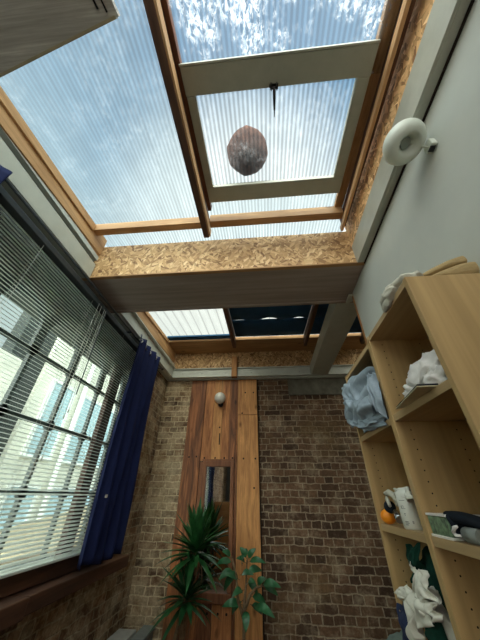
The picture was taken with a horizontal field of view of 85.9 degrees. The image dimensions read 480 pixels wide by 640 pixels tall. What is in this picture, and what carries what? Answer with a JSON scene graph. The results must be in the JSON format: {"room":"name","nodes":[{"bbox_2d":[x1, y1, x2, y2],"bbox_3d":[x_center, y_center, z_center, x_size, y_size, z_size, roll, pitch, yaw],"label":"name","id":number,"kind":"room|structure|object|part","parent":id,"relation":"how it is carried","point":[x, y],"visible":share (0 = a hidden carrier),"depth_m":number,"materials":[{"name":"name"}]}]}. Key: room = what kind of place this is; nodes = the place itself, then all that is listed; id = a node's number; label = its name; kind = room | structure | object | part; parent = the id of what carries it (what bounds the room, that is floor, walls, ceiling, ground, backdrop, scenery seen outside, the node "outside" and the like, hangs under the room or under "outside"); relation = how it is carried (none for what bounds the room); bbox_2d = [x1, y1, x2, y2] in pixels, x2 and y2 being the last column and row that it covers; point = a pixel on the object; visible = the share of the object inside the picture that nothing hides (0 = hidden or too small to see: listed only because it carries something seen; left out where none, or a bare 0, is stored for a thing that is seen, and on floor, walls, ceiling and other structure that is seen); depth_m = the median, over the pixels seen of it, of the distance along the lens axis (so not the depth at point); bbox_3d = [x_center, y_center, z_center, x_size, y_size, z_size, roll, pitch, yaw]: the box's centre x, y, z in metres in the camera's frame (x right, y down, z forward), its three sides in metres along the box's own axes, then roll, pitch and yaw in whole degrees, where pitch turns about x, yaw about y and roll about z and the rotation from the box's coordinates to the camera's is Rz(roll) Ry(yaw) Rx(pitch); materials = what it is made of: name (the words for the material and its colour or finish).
{"room":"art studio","nodes":[
{"label":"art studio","id":0,"kind":"room"},
{"bbox_2d":[0,207,167,639],"bbox_3d":[-1.438,0.115,0.387,0.204,3.030,6.910,-2,-34,5],"label":"wall","id":1,"kind":"structure","parent":0,"point":[96,611],"depth_m":1.99,"materials":[{"name":"brick"}]},
{"bbox_2d":[0,137,94,277],"bbox_3d":[-1.277,-0.950,1.176,0.082,0.142,2.035,-2,-34,5],"label":"trim","id":2,"kind":"structure","parent":1,"relation":"attached to","point":[20,179],"depth_m":1.57,"materials":[{"name":"white paint"}]},
{"bbox_2d":[0,266,128,631],"bbox_3d":[-1.198,0.519,1.228,0.175,1.540,3.511,-2,-34,5],"label":"window","id":3,"kind":"structure","parent":1,"relation":"in","point":[23,594],"depth_m":1.64,"materials":[{"name":"grey paint"}]},
{"bbox_3d":[-1.250,0.989,0.787,0.045,0.085,3.285,-2,-34,5],"label":"rail","id":4,"kind":"part","parent":3,"relation":"part of","materials":[{"name":"brown wood"}]},
{"bbox_3d":[-1.192,1.121,0.821,0.145,0.085,3.500,-2,-34,5],"label":"sill","id":5,"kind":"part","parent":3,"relation":"part of","materials":[{"name":"brown wood"}]},
{"bbox_2d":[0,184,137,578],"bbox_3d":[-1.188,0.246,1.214,0.078,1.617,2.960,-2,-34,5],"label":"blind","id":6,"kind":"object","parent":3,"relation":"attached to","point":[9,206],"visible":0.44,"depth_m":1.56,"materials":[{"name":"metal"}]},
{"bbox_3d":[-1.208,0.905,0.758,0.026,0.014,2.950,-2,-34,5],"label":"rail","id":7,"kind":"part","parent":6,"relation":"part of","materials":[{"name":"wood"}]},
{"bbox_3d":[-1.111,0.381,1.742,0.009,1.170,0.116,-2,-34,5],"label":"pull cord","id":8,"kind":"part","parent":6,"relation":"part of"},
{"bbox_3d":[-1.187,-0.404,1.660,0.060,0.040,2.960,-2,-34,5],"label":"head rail","id":9,"kind":"part","parent":6,"relation":"part of","materials":[{"name":"grey metal"}]},
{"bbox_2d":[5,179,163,369],"bbox_3d":[-1.175,-0.392,1.730,0.150,0.031,3.590,-2,-34,5],"label":"curtain rod","id":10,"kind":"object","parent":1,"relation":"attached to","point":[7,181],"visible":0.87,"depth_m":1.65,"materials":[{"name":"black metal"}]},
{"bbox_2d":[0,165,12,183],"bbox_3d":[-1.187,-0.142,0.615,0.086,1.722,0.482,-2,-34,5],"label":"curtain","id":11,"kind":"object","parent":10,"relation":"hanging from","point":[5,173],"visible":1,"depth_m":1.25,"materials":[{"name":"blue fabric"}]},
{"bbox_2d":[77,335,160,570],"bbox_3d":[-1.002,1.016,2.331,0.086,1.752,0.562,-2,-34,5],"label":"curtain","id":12,"kind":"object","parent":10,"relation":"hanging from","point":[106,528],"visible":1,"depth_m":2.17,"materials":[{"name":"blue fabric"}]},
{"bbox_2d":[111,312,175,379],"bbox_3d":[-1.055,0.330,3.047,0.120,0.165,1.610,-2,-34,5],"label":"trim","id":13,"kind":"structure","parent":1,"relation":"attached to","point":[132,320],"depth_m":2.85,"materials":[{"name":"white paint"}]},
{"bbox_2d":[0,126,174,364],"bbox_3d":[0.041,-1.150,1.064,3.200,0.100,6.860,-2,-34,5],"label":"ceiling","id":14,"kind":"structure","parent":0,"point":[49,196],"depth_m":1.66,"materials":[{"name":"paint"}]},
{"bbox_2d":[0,0,433,254],"bbox_3d":[-0.245,-1.098,1.358,2.040,0.339,2.050,-2,-34,5],"label":"frame","id":15,"kind":"structure","parent":14,"relation":"attached to","point":[402,24],"depth_m":1.44,"materials":[{"name":"brown wood"}]},
{"bbox_2d":[0,0,119,77],"bbox_3d":[-0.795,-1.174,0.831,0.766,0.464,0.444,-9,-36,14],"label":"board","id":16,"kind":"object","parent":15,"relation":"attached to","point":[30,30],"visible":1,"depth_m":0.80,"materials":[{"name":"wood"}]},
{"bbox_2d":[179,39,380,202],"bbox_3d":[0.201,-1.050,1.509,0.920,0.145,0.740,-2,-34,5],"label":"window","id":17,"kind":"structure","parent":15,"relation":"attached to","point":[272,70],"depth_m":1.27,"materials":[{"name":"grey paint"}]},
{"bbox_3d":[-0.232,-1.043,1.559,0.039,0.090,0.505,-2,-34,5],"label":"rail","id":18,"kind":"part","parent":17,"relation":"part of","materials":[{"name":"grey paint"}]},
{"bbox_2d":[228,126,267,175],"bbox_3d":[0.053,-1.124,1.730,0.270,0.259,0.279,-2,-34,5],"label":"ball","id":19,"kind":"object","parent":17,"relation":"on","point":[247,147],"visible":1,"depth_m":1.64,"materials":[{"name":"stone"}]},
{"bbox_3d":[0.230,-0.910,1.792,0.911,0.054,0.111,-2,-34,5],"label":"rail","id":20,"kind":"part","parent":17,"relation":"part of","materials":[{"name":"grey paint"}]},
{"bbox_3d":[0.174,-1.212,1.254,0.916,0.055,0.115,-2,-34,5],"label":"rail","id":21,"kind":"part","parent":17,"relation":"part of","materials":[{"name":"grey paint"}]},
{"bbox_3d":[0.628,-1.077,1.489,0.056,0.090,0.505,-2,-34,5],"label":"rail","id":22,"kind":"part","parent":17,"relation":"part of","materials":[{"name":"grey paint"}]},
{"bbox_2d":[81,231,363,312],"bbox_3d":[0.771,-0.416,2.101,3.970,0.362,0.460,-2,-34,5],"label":"roof beam","id":23,"kind":"structure","parent":14,"relation":"attached to","point":[317,268],"depth_m":2.02,"materials":[{"name":"brown wood"}]},
{"bbox_2d":[310,303,356,373],"bbox_3d":[0.996,0.234,2.851,0.225,0.140,1.545,-2,-34,5],"label":"support beam","id":24,"kind":"structure","parent":23,"relation":"attached to","point":[339,318],"depth_m":2.65,"materials":[{"name":"white paint"}]},
{"bbox_2d":[136,304,365,377],"bbox_3d":[0.881,0.106,2.948,3.930,0.467,1.720,-2,-34,5],"label":"window","id":25,"kind":"structure","parent":14,"relation":"attached to","point":[216,350],"depth_m":3.63,"materials":[{"name":"brown wood"}]},
{"bbox_3d":[-0.077,0.666,3.645,0.075,0.305,0.075,-2,-34,5],"label":"post","id":26,"kind":"part","parent":25,"relation":"part of","materials":[{"name":"brown wood"}]},
{"bbox_3d":[0.869,-0.121,2.911,3.930,0.134,1.400,-2,-34,5],"label":"pane","id":27,"kind":"part","parent":25,"relation":"part of","materials":[{"name":"clear glass"}]},
{"bbox_2d":[229,305,311,336],"bbox_3d":[0.337,-0.087,2.933,0.908,0.111,1.220,-2,-34,5],"label":"cloth","id":28,"kind":"object","parent":25,"relation":"attached to","point":[248,321],"visible":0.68,"depth_m":3.10,"materials":[{"name":"blue fabric"}]},
{"bbox_2d":[310,304,361,333],"bbox_3d":[1.183,-0.121,2.864,0.696,0.111,1.220,-2,-34,5],"label":"cloth","id":29,"kind":"object","parent":25,"relation":"attached to","point":[322,308],"visible":0.13,"depth_m":3.14,"materials":[{"name":"blue fabric"}]},
{"bbox_2d":[123,334,401,639],"bbox_3d":[1.125,1.699,3.070,4.390,3.510,0.262,-2,-34,5],"label":"wall","id":30,"kind":"structure","parent":0,"point":[322,543],"depth_m":2.69,"materials":[{"name":"brick"}]},
{"bbox_2d":[161,379,264,639],"bbox_3d":[-0.231,1.987,2.852,0.922,2.755,0.036,-2,-34,5],"label":"panelling","id":31,"kind":"object","parent":30,"relation":"attached to","point":[236,421],"visible":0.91,"depth_m":2.95,"materials":[{"name":"brown wood"}]},
{"bbox_2d":[189,459,234,604],"bbox_3d":[-0.269,2.141,2.730,0.393,1.182,0.061,-2,-34,5],"label":"wall mirror","id":32,"kind":"object","parent":31,"relation":"attached to","point":[217,482],"visible":0.77,"depth_m":2.76,"materials":[{"name":"brown wood"}]},
{"bbox_3d":[-0.421,2.132,2.764,0.045,1.090,0.040,-2,-34,5],"label":"frame","id":33,"kind":"part","parent":32,"relation":"part of","materials":[{"name":"wood"}]},
{"bbox_3d":[-0.277,2.600,2.415,0.393,0.068,0.060,-2,-34,5],"label":"frame","id":34,"kind":"part","parent":32,"relation":"part of","materials":[{"name":"wood"}]},
{"bbox_2d":[198,467,230,592],"bbox_3d":[-0.256,2.158,2.748,0.285,1.037,0.006,-2,-34,5],"label":"mirror glass","id":35,"kind":"object","parent":32,"relation":"on","point":[217,481],"depth_m":2.77,"materials":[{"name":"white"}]},
{"bbox_3d":[-0.256,1.669,3.068,0.383,0.022,0.035,-2,-34,5],"label":"frame moulding","id":36,"kind":"part","parent":32,"relation":"part of","materials":[{"name":"wood"}]},
{"bbox_3d":[-0.250,1.699,3.043,0.283,0.055,0.040,-2,-34,5],"label":"frame","id":37,"kind":"part","parent":32,"relation":"part of","materials":[{"name":"wood"}]},
{"bbox_3d":[-0.094,2.119,2.737,0.043,1.090,0.040,-2,-34,5],"label":"frame","id":38,"kind":"part","parent":32,"relation":"part of","materials":[{"name":"wood"}]},
{"bbox_2d":[215,380,224,406],"bbox_3d":[-0.261,0.956,3.450,0.143,0.369,0.160,-2,-34,5],"label":"globe lamp","id":39,"kind":"object","parent":31,"relation":"attached to","point":[219,397],"visible":1,"depth_m":3.35,"materials":[{"name":"glass"}]},
{"bbox_3d":[-0.263,1.025,3.391,0.143,0.144,0.143,-2,-34,5],"label":"globe","id":40,"kind":"part","parent":39,"relation":"part of"},
{"bbox_2d":[167,364,353,380],"bbox_3d":[0.933,0.713,3.546,3.970,0.150,0.125,-2,-34,5],"label":"trim","id":41,"kind":"structure","parent":30,"relation":"attached to","point":[336,371],"depth_m":3.58,"materials":[{"name":"white paint"}]},
{"bbox_2d":[287,378,345,394],"bbox_3d":[1.284,0.882,3.456,1.270,0.240,0.020,-2,-34,5],"label":"trim","id":42,"kind":"structure","parent":30,"relation":"attached to","point":[300,386],"depth_m":3.47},
{"bbox_2d":[353,0,479,337],"bbox_3d":[0.728,-0.444,-0.712,0.120,2.768,4.860,-2,-34,5],"label":"wall","id":43,"kind":"structure","parent":0,"point":[432,217],"depth_m":1.02,"materials":[{"name":"paint"}]},
{"bbox_2d":[346,294,352,302],"bbox_3d":[0.899,-0.179,2.107,0.044,0.038,0.100,-2,-34,5],"label":"bracket","id":44,"kind":"object","parent":43,"relation":"attached to","point":[349,298],"visible":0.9,"depth_m":2.09,"materials":[{"name":"grey metal"}]},
{"bbox_2d":[352,293,366,344],"bbox_3d":[0.945,0.931,1.295,0.124,2.770,0.025,-2,-34,5],"label":"trim","id":45,"kind":"structure","parent":43,"relation":"attached to","point":[352,293],"depth_m":1.94,"materials":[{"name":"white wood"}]},
{"bbox_2d":[382,118,437,165],"bbox_3d":[0.707,-0.748,1.092,0.190,0.118,0.168,-2,-34,5],"label":"wall lamp","id":46,"kind":"object","parent":43,"relation":"attached to","point":[406,139],"visible":1,"depth_m":1.07,"materials":[{"name":"plastic"}]},
{"bbox_2d":[400,137,410,149],"bbox_3d":[0.698,-0.745,1.088,0.044,0.016,0.044,-2,-34,5],"label":"diffuser","id":47,"kind":"object","parent":46,"relation":"attached to","point":[405,144],"depth_m":1.09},
{"bbox_2d":[428,145,435,151],"bbox_3d":[0.786,-0.701,1.056,0.021,0.004,0.024,-2,-34,5],"label":"switch","id":48,"kind":"object","parent":46,"relation":"attached to","point":[431,148],"depth_m":1.06,"materials":[{"name":"black plastic"}]},
{"bbox_2d":[352,0,470,262],"bbox_3d":[0.755,-1.043,1.020,0.046,0.168,2.035,-2,-34,5],"label":"trim","id":49,"kind":"structure","parent":43,"relation":"attached to","point":[445,19],"depth_m":1.07,"materials":[{"name":"white paint"}]},
{"bbox_2d":[364,0,474,263],"bbox_3d":[0.781,-0.977,0.972,0.008,0.026,2.035,-2,-34,5],"label":"trim","id":50,"kind":"structure","parent":43,"relation":"attached to","point":[472,1],"depth_m":1.03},
{"bbox_3d":[0.703,1.335,-0.651,4.600,0.100,6.960,-2,-34,5],"label":"floor","id":51,"kind":"structure","parent":0,"visible":0},
{"bbox_2d":[107,629,135,639],"bbox_3d":[-1.000,2.807,2.018,0.160,0.440,0.300,-2,-34,5],"label":"storage box","id":52,"kind":"object","parent":51,"relation":"on","point":[120,634],"visible":0.94,"depth_m":2.17,"materials":[{"name":"grey plastic"}]},
{"bbox_2d":[130,625,154,639],"bbox_3d":[-0.837,2.870,2.103,0.115,0.435,0.300,-2,-34,5],"label":"storage box","id":53,"kind":"object","parent":51,"relation":"on","point":[143,633],"visible":0.88,"depth_m":2.22,"materials":[{"name":"grey plastic"}]},
{"bbox_2d":[149,498,229,639],"bbox_3d":[-0.430,2.319,2.149,0.681,1.408,0.542,-2,-34,5],"label":"yucca plant","id":54,"kind":"object","parent":51,"relation":"on","point":[197,532],"visible":1,"depth_m":2.26,"materials":[{"name":"green plant"}]},
{"bbox_2d":[217,547,280,639],"bbox_3d":[0.060,2.506,2.073,0.575,1.026,0.274,-2,-34,5],"label":"rubber plant","id":55,"kind":"object","parent":51,"relation":"on","point":[269,584],"visible":0.99,"depth_m":2.19,"materials":[{"name":"green plant"}]},
{"bbox_3d":[0.057,2.433,2.102,0.311,0.779,0.070,-2,-34,5],"label":"stem","id":56,"kind":"part","parent":55,"relation":"part of","materials":[{"name":"green plant"}]},
{"bbox_2d":[380,632,402,639],"bbox_3d":[1.263,2.672,1.865,0.566,0.547,0.511,-2,-34,5],"label":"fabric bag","id":57,"kind":"object","parent":51,"relation":"on","point":[389,636],"visible":0.59,"depth_m":2.01,"materials":[{"name":"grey fabric"}]},
{"bbox_2d":[345,342,457,639],"bbox_3d":[0.717,1.041,0.782,0.251,2.004,0.430,-2,-34,5],"label":"bookcase","id":58,"kind":"object","parent":51,"relation":"on","point":[383,459],"visible":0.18,"depth_m":1.17,"materials":[{"name":"brown wood"}]},
{"bbox_3d":[0.731,0.225,1.341,0.249,0.022,0.392,-2,-34,5],"label":"panel","id":59,"kind":"part","parent":58,"relation":"part of","materials":[{"name":"brown wood"}]},
{"bbox_2d":[341,367,388,432],"bbox_3d":[0.693,0.375,1.283,0.292,0.364,0.509,-2,-34,5],"label":"shirt","id":60,"kind":"object","parent":58,"relation":"on","point":[365,409],"visible":0.69,"depth_m":1.18,"materials":[{"name":"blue fabric"}]},
{"bbox_3d":[0.724,0.498,1.154,0.241,0.024,0.392,-2,-34,5],"label":"shelf","id":61,"kind":"part","parent":58,"relation":"part of","materials":[{"name":"brown wood"}]},
{"bbox_3d":[0.735,1.157,0.951,0.251,2.004,0.020,-2,-34,5],"label":"panel","id":62,"kind":"part","parent":58,"relation":"part of","materials":[{"name":"brown wood"}]},
{"bbox_2d":[380,509,395,523],"bbox_3d":[0.633,0.840,1.103,0.058,0.053,0.058,-2,-34,5],"label":"orange","id":63,"kind":"object","parent":58,"relation":"on","point":[388,518],"visible":0.76,"depth_m":1.08,"materials":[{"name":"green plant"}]},
{"bbox_2d":[383,489,397,513],"bbox_3d":[0.635,0.763,1.084,0.043,0.085,0.100,-2,-34,5],"label":"headphones","id":64,"kind":"object","parent":58,"relation":"on","point":[389,506],"visible":0.89,"depth_m":1.08,"materials":[{"name":"beige plastic"}]},
{"bbox_2d":[392,509,402,523],"bbox_3d":[0.611,0.760,0.998,0.026,0.043,0.067,-11,-36,17],"label":"metal tin","id":65,"kind":"object","parent":58,"relation":"on","point":[397,515],"visible":0.88,"depth_m":0.98,"materials":[{"name":"silver metal"}]},
{"bbox_2d":[396,603,408,639],"bbox_3d":[0.599,1.101,0.933,0.033,0.139,0.148,-2,-34,5],"label":"garment","id":66,"kind":"object","parent":58,"relation":"on","point":[402,618],"visible":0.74,"depth_m":0.94,"materials":[{"name":"fabric"}]},
{"bbox_2d":[393,486,412,504],"bbox_3d":[0.674,0.696,0.958,0.142,0.130,0.204,-2,-34,5],"label":"towel","id":67,"kind":"object","parent":58,"relation":"on","point":[407,493],"visible":0.19,"depth_m":0.94,"materials":[{"name":"white fabric"}]},
{"bbox_3d":[0.720,0.788,0.955,0.241,0.024,0.392,-2,-34,5],"label":"shelf","id":68,"kind":"part","parent":58,"relation":"part of","materials":[{"name":"brown wood"}]},
{"bbox_2d":[395,488,422,530],"bbox_3d":[0.635,0.703,0.965,0.074,0.126,0.074,-2,-34,5],"label":"bottle","id":69,"kind":"object","parent":58,"relation":"on","point":[410,518],"visible":0.74,"depth_m":0.94,"materials":[{"name":"white plastic"}]},
{"bbox_2d":[394,561,455,639],"bbox_3d":[0.602,0.960,0.842,0.115,0.260,0.337,-2,-34,5],"label":"shirt","id":70,"kind":"object","parent":58,"relation":"on","point":[424,606],"visible":0.96,"depth_m":0.80,"materials":[{"name":"fabric"}]},
{"bbox_2d":[405,542,445,605],"bbox_3d":[0.708,0.908,0.817,0.197,0.319,0.253,12,-36,-15],"label":"jumper","id":71,"kind":"object","parent":58,"relation":"on","point":[412,553],"visible":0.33,"depth_m":0.89,"materials":[{"name":"fabric"}]},
{"bbox_2d":[424,622,447,639],"bbox_3d":[0.591,0.947,0.734,0.054,0.160,0.150,6,-35,-7],"label":"garment","id":72,"kind":"object","parent":58,"relation":"on","point":[437,632],"visible":0.46,"depth_m":0.75,"materials":[{"name":"fabric"}]},
{"bbox_2d":[366,273,479,639],"bbox_3d":[0.676,0.798,0.439,0.257,2.016,0.404,-2,-34,5],"label":"bookcase","id":73,"kind":"object","parent":51,"relation":"on","point":[437,433],"visible":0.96,"depth_m":0.82,"materials":[{"name":"brown wood"}]},
{"bbox_3d":[0.690,-0.023,1.000,0.255,0.022,0.366,-2,-34,5],"label":"panel","id":74,"kind":"part","parent":73,"relation":"part of","materials":[{"name":"brown wood"}]},
{"bbox_2d":[380,269,423,310],"bbox_3d":[0.585,-0.103,0.935,0.120,0.077,0.190,-2,-34,5],"label":"crumpled cloth","id":75,"kind":"object","parent":73,"relation":"on","point":[388,294],"visible":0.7,"depth_m":0.92,"materials":[{"name":"white fabric"}]},
{"bbox_2d":[396,383,437,408],"bbox_3d":[0.553,0.247,0.822,0.065,0.008,0.226,-5,-35,8],"label":"notebook","id":76,"kind":"object","parent":73,"relation":"on","point":[419,390],"visible":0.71,"depth_m":0.78,"materials":[{"name":"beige paper"}]},
{"bbox_2d":[401,350,447,395],"bbox_3d":[0.636,0.172,0.825,0.176,0.140,0.282,-2,-34,5],"label":"crumpled cloth","id":77,"kind":"object","parent":73,"relation":"on","point":[427,369],"visible":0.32,"depth_m":0.78,"materials":[{"name":"white fabric"}]},
{"bbox_3d":[0.684,0.260,0.807,0.247,0.024,0.366,-2,-34,5],"label":"shelf","id":78,"kind":"part","parent":73,"relation":"part of","materials":[{"name":"brown wood"}]},
{"bbox_3d":[0.659,0.690,0.281,0.257,2.016,0.020,-2,-34,5],"label":"panel","id":79,"kind":"part","parent":73,"relation":"part of","materials":[{"name":"brown wood"}]},
{"bbox_2d":[423,256,479,275],"bbox_3d":[0.761,-0.113,1.015,0.286,0.137,0.320,-2,-34,5],"label":"bag","id":80,"kind":"object","parent":73,"relation":"on","point":[458,265],"visible":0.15,"depth_m":0.88,"materials":[{"name":"fabric"}]},
{"bbox_2d":[425,513,479,540],"bbox_3d":[0.624,0.591,0.741,0.107,0.056,0.108,-2,-34,5],"label":"packet","id":81,"kind":"object","parent":73,"relation":"on","point":[440,526],"visible":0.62,"depth_m":0.73,"materials":[{"name":"green plastic"}]},
{"bbox_3d":[0.801,0.782,0.436,0.005,1.942,0.366,-2,-34,5],"label":"panel","id":82,"kind":"part","parent":73,"relation":"part of","materials":[{"name":"brown wood"}]},
{"bbox_3d":[0.679,0.550,0.608,0.247,0.024,0.366,-2,-34,5],"label":"shelf","id":83,"kind":"part","parent":73,"relation":"part of","materials":[{"name":"brown wood"}]},
{"bbox_2d":[443,511,479,537],"bbox_3d":[0.607,0.531,0.665,0.101,0.058,0.194,-2,-34,5],"label":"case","id":84,"kind":"object","parent":73,"relation":"on","point":[457,520],"visible":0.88,"depth_m":0.67,"materials":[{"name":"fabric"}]},
{"bbox_2d":[460,527,479,545],"bbox_3d":[0.571,0.525,0.625,0.033,0.033,0.056,-2,-34,5],"label":"tube","id":85,"kind":"object","parent":73,"relation":"on","point":[470,535],"visible":1,"depth_m":0.62,"materials":[{"name":"plastic"}]},
{"label":"outside","id":86,"kind":"structure","parent":0,"visible":0},
{"bbox_3d":[-29.838,10.237,8.388,58.400,0.200,100.000,-2,-34,5],"label":"ground","id":87,"kind":"structure","parent":86,"visible":0},
{"bbox_2d":[0,311,56,455],"bbox_3d":[-4.992,2.976,4.465,0.300,8.000,0.900,-2,-34,5],"label":"wall","id":88,"kind":"structure","parent":87,"relation":"on","point":[23,381],"depth_m":5.77,"materials":[{"name":"white paint"}]},
{"bbox_2d":[0,348,87,559],"bbox_3d":[-3.690,3.468,3.561,3.000,6.200,8.100,-2,-34,5],"label":"outbuilding","id":89,"kind":"structure","parent":87,"relation":"on","point":[6,373],"depth_m":4.75,"materials":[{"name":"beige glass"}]},
{"bbox_2d":[0,337,119,528],"bbox_3d":[-4.396,6.144,9.259,0.460,8.200,10.650,-2,-34,5],"label":"building","id":90,"kind":"structure","parent":87,"relation":"on","point":[41,382],"depth_m":6.29,"materials":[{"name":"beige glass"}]},
{"bbox_3d":[-4.627,4.192,5.083,0.030,1.500,0.750,-2,-34,5],"label":"pane","id":91,"kind":"part","parent":90,"relation":"part of","materials":[{"name":"blue glass"}]},
{"bbox_3d":[-4.599,2.418,6.297,0.030,1.600,0.750,-2,-34,5],"label":"pane","id":92,"kind":"part","parent":90,"relation":"part of","materials":[{"name":"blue glass"}]},
{"bbox_3d":[-4.509,4.939,6.172,0.030,1.500,0.900,-2,-34,5],"label":"pane","id":93,"kind":"part","parent":90,"relation":"part of","materials":[{"name":"blue glass"}]},
{"bbox_3d":[-4.481,3.164,7.385,0.030,1.600,0.900,-2,-34,5],"label":"pane","id":94,"kind":"part","parent":90,"relation":"part of","materials":[{"name":"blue glass"}]},
{"bbox_3d":[-4.348,4.009,8.618,0.030,1.600,0.900,-2,-34,5],"label":"pane","id":95,"kind":"part","parent":90,"relation":"part of","materials":[{"name":"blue glass"}]},
{"bbox_2d":[36,364,95,519],"bbox_3d":[-4.428,4.002,5.953,0.114,8.000,0.120,-2,-34,5],"label":"drainpipe","id":96,"kind":"object","parent":87,"relation":"on","point":[76,414],"visible":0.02,"depth_m":6.60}
]}

